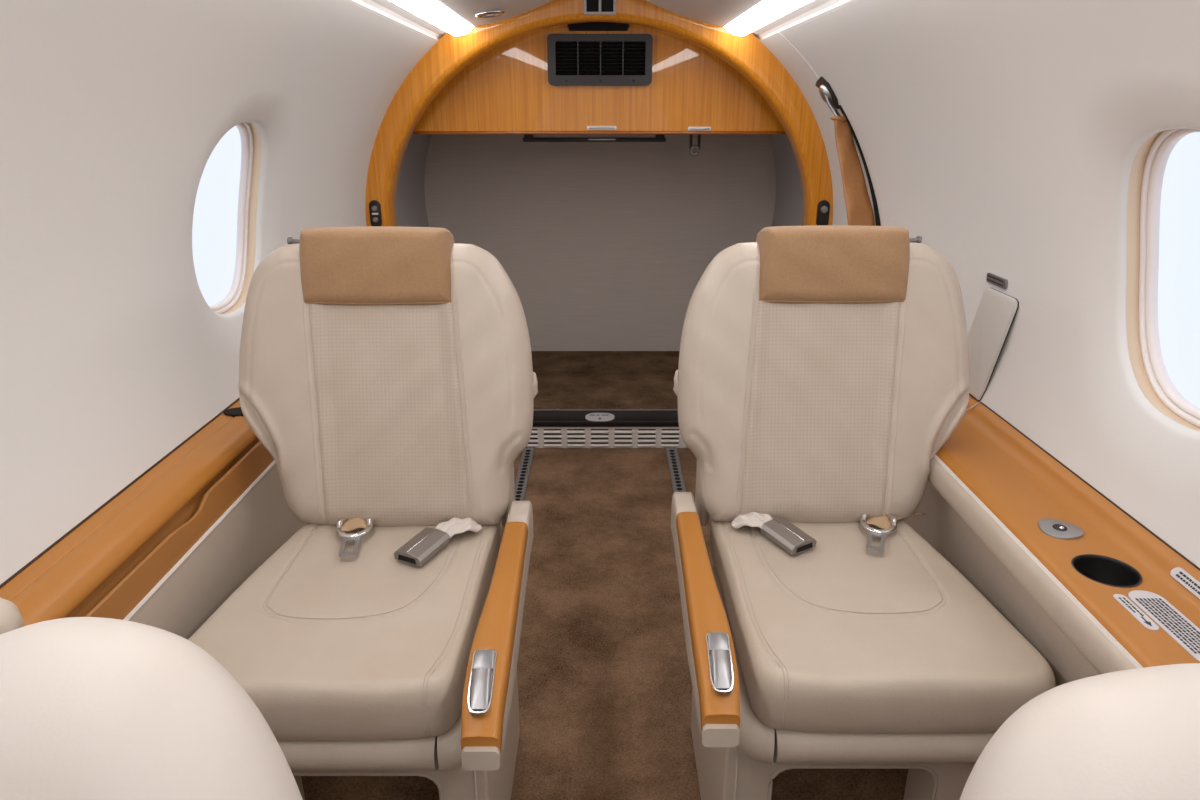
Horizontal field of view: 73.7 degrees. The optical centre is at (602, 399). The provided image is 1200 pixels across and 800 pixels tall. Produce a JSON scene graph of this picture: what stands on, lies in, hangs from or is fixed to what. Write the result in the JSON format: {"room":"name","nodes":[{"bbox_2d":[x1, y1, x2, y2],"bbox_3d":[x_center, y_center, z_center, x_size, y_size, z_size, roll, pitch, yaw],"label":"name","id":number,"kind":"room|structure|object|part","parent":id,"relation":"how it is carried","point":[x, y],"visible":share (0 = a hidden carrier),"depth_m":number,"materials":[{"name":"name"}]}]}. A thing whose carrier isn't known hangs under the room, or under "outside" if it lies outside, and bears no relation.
{"room":"aircraft cabin","nodes":[
{"label":"aircraft cabin","id":0,"kind":"room"},
{"bbox_2d":[0,0,438,584],"bbox_3d":[-0.630,0.084,0.513,0.306,0.915,4.411,0,20,0],"label":"wall","id":1,"kind":"structure","parent":0,"point":[113,113],"depth_m":1.19,"materials":[{"name":"white plastic"}]},
{"bbox_2d":[209,123,261,313],"bbox_3d":[-0.758,-0.369,1.626,0.117,0.389,0.318,0,20,0],"label":"window frame","id":2,"kind":"structure","parent":1,"relation":"in","point":[251,153],"depth_m":1.75,"materials":[{"name":"beige plastic"}]},
{"bbox_2d":[343,0,436,41],"bbox_3d":[-0.494,-0.344,0.360,0.017,0.005,4.410,0,20,0],"label":"trim","id":3,"kind":"structure","parent":1,"relation":"attached to","point":[343,0],"depth_m":1.81,"materials":[{"name":"white plastic"}]},
{"bbox_2d":[352,0,447,39],"bbox_3d":[-0.468,-0.360,0.354,0.062,0.030,4.410,0,20,0],"label":"trim","id":4,"kind":"structure","parent":1,"relation":"attached to","point":[387,8],"depth_m":1.93,"materials":[{"name":"white plastic"}]},
{"bbox_2d":[396,36,441,226],"bbox_3d":[-0.388,-0.760,3.031,0.752,1.434,0.820,0,20,0],"label":"wall","id":5,"kind":"structure","parent":0,"point":[410,197],"depth_m":3.17,"materials":[{"name":"grey fabric"}]},
{"bbox_2d":[365,0,832,226],"bbox_3d":[-0.012,-0.546,2.651,1.522,1.498,0.122,0,20,0],"label":"arch","id":6,"kind":"object","parent":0,"point":[451,54],"depth_m":2.45,"materials":[{"name":"brown wood"}]},
{"bbox_3d":[-0.734,-0.599,2.579,0.037,0.088,0.006,0,20,0],"label":"switch panel","id":7,"kind":"part","parent":6,"relation":"part of","materials":[{"name":"black plastic"}]},
{"bbox_2d":[413,22,785,141],"bbox_3d":[-0.012,-1.135,2.791,1.430,0.442,0.480,0,20,0],"label":"upper cabinet","id":8,"kind":"object","parent":6,"relation":"attached to","point":[590,77],"depth_m":2.61,"materials":[{"name":"brown wood"}]},
{"bbox_3d":[-0.030,-0.919,2.802,0.500,0.027,0.034,0,20,0],"label":"hanging rail","id":9,"kind":"part","parent":8,"relation":"part of","materials":[{"name":"metal"}]},
{"bbox_3d":[-0.012,-0.891,2.668,1.430,0.010,0.030,0,20,0],"label":"rail","id":10,"kind":"part","parent":8,"relation":"part of","materials":[{"name":"brown wood"}]},
{"bbox_2d":[547,34,652,85],"bbox_3d":[-0.010,-1.090,2.565,0.335,0.152,0.022,0,20,0],"label":"vent grille","id":11,"kind":"object","parent":8,"relation":"attached to","point":[572,59],"depth_m":2.57,"materials":[{"name":"black plastic"}]},
{"bbox_2d":[689,134,700,155],"bbox_3d":[0.323,-0.897,2.812,0.040,0.076,0.012,0,20,0],"label":"hook","id":12,"kind":"object","parent":8,"relation":"hanging from","point":[691,146],"visible":0.97,"depth_m":2.81,"materials":[{"name":"grey plastic"}]},
{"bbox_2d":[584,0,615,14],"bbox_3d":[-0.009,-1.174,2.372,0.094,0.056,0.007,0,20,0],"label":"outlet","id":13,"kind":"object","parent":6,"relation":"attached to","point":[591,7],"depth_m":2.37,"materials":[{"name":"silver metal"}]},
{"bbox_2d":[532,408,678,426],"bbox_3d":[-0.012,0.063,2.882,1.350,0.026,0.124,0,20,0],"label":"door sill","id":14,"kind":"structure","parent":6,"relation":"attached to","point":[557,417],"depth_m":2.85,"materials":[{"name":"black plastic"}]},
{"bbox_3d":[0.710,-0.599,2.579,0.039,0.088,0.006,0,20,0],"label":"switch panel","id":15,"kind":"part","parent":6,"relation":"part of","materials":[{"name":"black plastic"}]},
{"bbox_2d":[424,134,775,350],"bbox_3d":[-0.012,-0.899,3.417,1.504,1.434,0.001,0,20,0],"label":"wall","id":16,"kind":"structure","parent":0,"point":[602,246],"depth_m":3.46,"materials":[{"name":"beige fabric"}]},
{"bbox_2d":[439,0,761,26],"bbox_3d":[-0.006,-0.438,0.326,0.756,0.119,4.410,0,20,0],"label":"ceiling","id":17,"kind":"structure","parent":0,"point":[714,12],"depth_m":2.16,"materials":[{"name":"white"}]},
{"bbox_2d":[389,0,474,35],"bbox_3d":[-0.406,-0.374,0.357,0.076,0.028,4.325,0,20,0],"label":"recessed light","id":18,"kind":"object","parent":17,"relation":"in","point":[435,12],"visible":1,"depth_m":1.96,"materials":[{"name":"white plastic"}]},
{"bbox_2d":[475,10,504,17],"bbox_3d":[-0.307,-1.049,2.174,0.080,0.017,0.080,0,20,0],"label":"recessed light","id":19,"kind":"object","parent":17,"relation":"in","point":[492,13],"visible":0.98,"depth_m":2.15,"materials":[{"name":"silver metal"}]},
{"bbox_2d":[723,0,812,35],"bbox_3d":[0.403,-0.374,0.357,0.076,0.028,4.325,0,20,0],"label":"recessed light","id":20,"kind":"object","parent":17,"relation":"in","point":[764,12],"visible":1,"depth_m":1.96,"materials":[{"name":"white plastic"}]},
{"bbox_3d":[0.399,-0.378,0.356,0.080,0.019,4.325,0,20,0],"label":"edge trim","id":21,"kind":"part","parent":20,"relation":"part of","materials":[{"name":"white plastic"}]},
{"bbox_2d":[531,351,679,408],"bbox_3d":[-0.012,-0.074,3.301,1.500,0.040,0.775,0,20,0],"label":"floor","id":22,"kind":"structure","parent":0,"point":[565,379],"depth_m":3.27,"materials":[{"name":"brown carpet"}]},
{"bbox_2d":[500,448,713,799],"bbox_3d":[0.000,0.929,0.817,1.600,0.040,4.410,0,20,0],"label":"floor","id":23,"kind":"structure","parent":0,"point":[605,684],"depth_m":1.83,"materials":[{"name":"brown carpet"}]},
{"bbox_2d":[0,597,302,799],"bbox_3d":[-0.375,0.624,0.382,0.524,0.806,0.837,0,20,0],"label":"seat","id":24,"kind":"object","parent":23,"relation":"on","point":[92,708],"visible":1,"depth_m":0.49,"materials":[{"name":"beige leather"}]},
{"bbox_2d":[0,398,305,639],"bbox_3d":[-0.673,0.636,0.691,0.111,0.594,4.330,0,20,0],"label":"ledge","id":25,"kind":"object","parent":23,"relation":"on","point":[167,550],"visible":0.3,"depth_m":1.20,"materials":[{"name":"wood"}]},
{"bbox_3d":[-0.640,0.677,0.705,0.040,0.506,4.330,0,20,0],"label":"panel","id":26,"kind":"part","parent":25,"relation":"part of","materials":[{"name":"beige leather"}]},
{"bbox_2d":[515,447,534,500],"bbox_3d":[-0.264,0.907,0.803,0.040,0.010,4.360,0,20,0],"label":"track","id":27,"kind":"object","parent":23,"relation":"on","point":[521,482],"visible":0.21,"depth_m":2.64,"materials":[{"name":"silver metal"}]},
{"bbox_2d":[188,226,537,799],"bbox_3d":[-0.372,0.248,1.231,0.517,0.941,0.738,0,20,0],"label":"seat","id":28,"kind":"object","parent":27,"relation":"on","point":[387,377],"visible":0.98,"depth_m":1.32,"materials":[{"name":"beige leather"}]},
{"bbox_2d":[188,523,500,740],"bbox_3d":[-0.384,0.318,1.243,0.404,0.090,0.507,0,20,0],"label":"cushion","id":29,"kind":"object","parent":28,"relation":"on","point":[340,634],"depth_m":1.11,"materials":[{"name":"leather"}]},
{"bbox_3d":[-0.413,0.239,1.307,0.028,0.003,0.062,-3,20,-9],"label":"tongue plate","id":30,"kind":"part","parent":28,"relation":"part of","materials":[{"name":"silver metal"}]},
{"bbox_3d":[-0.341,0.579,1.215,0.230,0.198,0.010,0,20,0],"label":"recess panel","id":31,"kind":"part","parent":28,"relation":"part of","materials":[{"name":"brown carpet"}]},
{"bbox_3d":[-0.376,-0.022,1.398,0.509,0.486,0.202,0,20,0],"label":"backrest","id":32,"kind":"part","parent":28,"relation":"part of","materials":[{"name":"beige leather"}]},
{"bbox_3d":[-0.361,-0.002,1.357,0.269,0.419,0.110,0,20,0],"label":"panel","id":33,"kind":"part","parent":28,"relation":"part of","materials":[{"name":"beige leather"}]},
{"bbox_3d":[-0.142,0.314,1.167,0.052,0.097,0.574,0,20,0],"label":"armrest","id":34,"kind":"part","parent":28,"relation":"part of","materials":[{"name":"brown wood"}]},
{"bbox_2d":[526,427,687,447],"bbox_3d":[-0.012,0.131,2.855,1.404,0.086,0.029,0,20,0],"label":"floor vent","id":35,"kind":"object","parent":23,"relation":"in","point":[541,437],"visible":0.44,"depth_m":2.85,"materials":[{"name":"silver metal"}]},
{"bbox_2d":[665,447,685,491],"bbox_3d":[0.243,0.907,0.803,0.040,0.010,4.360,0,20,0],"label":"track","id":36,"kind":"object","parent":23,"relation":"on","point":[678,484],"visible":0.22,"depth_m":2.67,"materials":[{"name":"silver metal"}]},
{"bbox_2d":[671,225,1055,799],"bbox_3d":[0.378,0.240,1.252,0.528,0.941,0.730,0,20,0],"label":"seat","id":37,"kind":"object","parent":23,"relation":"on","point":[834,652],"visible":0.99,"depth_m":1.32,"materials":[{"name":"beige leather"}]},
{"bbox_3d":[0.142,0.302,1.200,0.052,0.097,0.574,0,20,0],"label":"armrest","id":38,"kind":"part","parent":37,"relation":"part of","materials":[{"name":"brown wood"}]},
{"bbox_3d":[0.371,-0.007,1.369,0.269,0.419,0.110,0,20,0],"label":"panel","id":39,"kind":"part","parent":37,"relation":"part of","materials":[{"name":"beige leather"}]},
{"bbox_3d":[0.386,-0.027,1.410,0.509,0.486,0.202,0,20,0],"label":"backrest","id":40,"kind":"part","parent":37,"relation":"part of","materials":[{"name":"beige leather"}]},
{"bbox_3d":[0.351,0.574,1.227,0.230,0.198,0.010,0,20,0],"label":"recess panel","id":41,"kind":"part","parent":37,"relation":"part of","materials":[{"name":"brown carpet"}]},
{"bbox_3d":[0.451,0.233,1.322,0.028,0.003,0.062,7,21,20],"label":"tongue plate","id":42,"kind":"part","parent":37,"relation":"part of","materials":[{"name":"silver metal"}]},
{"bbox_2d":[710,519,1055,732],"bbox_3d":[0.394,0.313,1.255,0.404,0.090,0.507,0,20,0],"label":"cushion","id":43,"kind":"object","parent":37,"relation":"on","point":[861,626],"depth_m":1.10,"materials":[{"name":"leather"}]},
{"bbox_2d":[904,393,1199,766],"bbox_3d":[0.649,0.631,0.689,0.162,0.605,4.330,0,20,0],"label":"ledge","id":44,"kind":"object","parent":23,"relation":"on","point":[1094,590],"visible":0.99,"depth_m":1.11,"materials":[{"name":"wood"}]},
{"bbox_3d":[0.633,0.671,0.703,0.054,0.519,4.330,0,20,0],"label":"panel","id":45,"kind":"part","parent":44,"relation":"part of","materials":[{"name":"beige leather"}]},
{"bbox_3d":[0.587,0.408,0.609,0.036,0.050,4.330,0,20,0],"label":"rail","id":46,"kind":"part","parent":44,"relation":"part of","materials":[{"name":"brown wood"}]},
{"bbox_2d":[1052,524,1067,530],"bbox_3d":[0.643,0.179,1.126,0.019,0.001,0.019,0,20,0],"label":"socket","id":47,"kind":"object","parent":44,"relation":"attached to","point":[1055,527],"depth_m":1.12,"materials":[{"name":"silver plastic"}]},
{"bbox_2d":[1118,597,1151,625],"bbox_3d":[0.626,0.249,0.940,0.008,0.001,0.058,0,20,0],"label":"print","id":48,"kind":"object","parent":44,"relation":"on","point":[1133,609],"depth_m":0.94,"materials":[{"name":"grey metal"}]},
{"bbox_2d":[1135,598,1199,652],"bbox_3d":[0.657,0.258,0.914,0.031,0.001,0.108,0,20,0],"label":"print","id":49,"kind":"object","parent":44,"relation":"on","point":[1180,629],"depth_m":0.92,"materials":[{"name":"grey metal"}]},
{"bbox_2d":[1176,571,1199,594],"bbox_3d":[0.711,0.226,0.956,0.005,0.006,0.071,0,20,0],"label":"print","id":50,"kind":"object","parent":44,"relation":"on","point":[1187,582],"depth_m":0.97,"materials":[{"name":"grey metal"}]},
{"bbox_2d":[960,663,1199,799],"bbox_3d":[0.343,0.652,0.349,0.505,0.776,0.738,0,20,0],"label":"seat","id":51,"kind":"object","parent":23,"relation":"on","point":[1131,734],"visible":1,"depth_m":0.50,"materials":[{"name":"beige leather"}]},
{"bbox_2d":[756,36,802,226],"bbox_3d":[0.364,-0.760,3.031,0.752,1.434,0.820,0,20,0],"label":"wall","id":52,"kind":"structure","parent":0,"point":[788,211],"depth_m":3.17,"materials":[{"name":"grey fabric"}]},
{"bbox_2d":[760,0,1199,567],"bbox_3d":[0.628,0.084,0.514,0.316,0.915,4.412,0,20,0],"label":"wall","id":53,"kind":"structure","parent":0,"point":[1006,136],"depth_m":1.27,"materials":[{"name":"white plastic"}]},
{"bbox_2d":[779,32,818,78],"bbox_3d":[0.543,-0.920,2.172,0.142,0.147,0.004,0,20,0],"label":"trim","id":54,"kind":"structure","parent":53,"relation":"attached to","point":[779,32],"depth_m":2.17,"materials":[{"name":"white plastic"}]},
{"bbox_2d":[751,0,849,39],"bbox_3d":[0.456,-0.360,0.354,0.062,0.030,4.410,0,20,0],"label":"trim","id":55,"kind":"structure","parent":53,"relation":"attached to","point":[813,8],"depth_m":1.92,"materials":[{"name":"white plastic"}]},
{"bbox_2d":[762,0,859,41],"bbox_3d":[0.482,-0.344,0.360,0.017,0.005,4.410,0,20,0],"label":"trim","id":56,"kind":"structure","parent":53,"relation":"attached to","point":[857,0],"depth_m":1.80,"materials":[{"name":"white plastic"}]},
{"bbox_2d":[815,77,880,225],"bbox_3d":[0.664,-0.577,2.199,0.110,0.582,0.337,-8,21,-21],"label":"belt","id":57,"kind":"object","parent":53,"relation":"hanging from","point":[859,209],"visible":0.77,"depth_m":2.16,"materials":[{"name":"brown fabric"}]},
{"bbox_3d":[0.615,-0.844,2.200,0.063,0.082,0.128,0,20,0],"label":"anchor plate","id":58,"kind":"part","parent":57,"relation":"part of","materials":[{"name":"silver metal"}]},
{"bbox_2d":[968,288,1018,399],"bbox_3d":[0.738,-0.110,1.554,0.033,0.204,0.153,0,20,0],"label":"lid","id":59,"kind":"object","parent":53,"relation":"attached to","point":[996,312],"visible":0.87,"depth_m":1.53,"materials":[{"name":"grey plastic"}]},
{"bbox_2d":[986,273,1007,288],"bbox_3d":[0.750,-0.227,1.525,0.005,0.019,0.078,0,20,-1],"label":"placard","id":60,"kind":"object","parent":53,"relation":"attached to","point":[991,278],"visible":1,"depth_m":1.52,"materials":[{"name":"grey metal"}]},
{"bbox_2d":[987,275,1002,285],"bbox_3d":[0.748,-0.228,1.527,0.001,0.011,0.062,0,20,-1],"label":"print","id":61,"kind":"object","parent":60,"relation":"on","point":[996,280],"depth_m":1.53,"materials":[{"name":"grey"}]},
{"bbox_2d":[1126,129,1199,431],"bbox_3d":[0.755,-0.151,1.018,0.116,0.389,0.318,0,20,0],"label":"window","id":62,"kind":"structure","parent":53,"relation":"in","point":[1149,164],"depth_m":1.15,"materials":[{"name":"beige plastic"}]}
]}

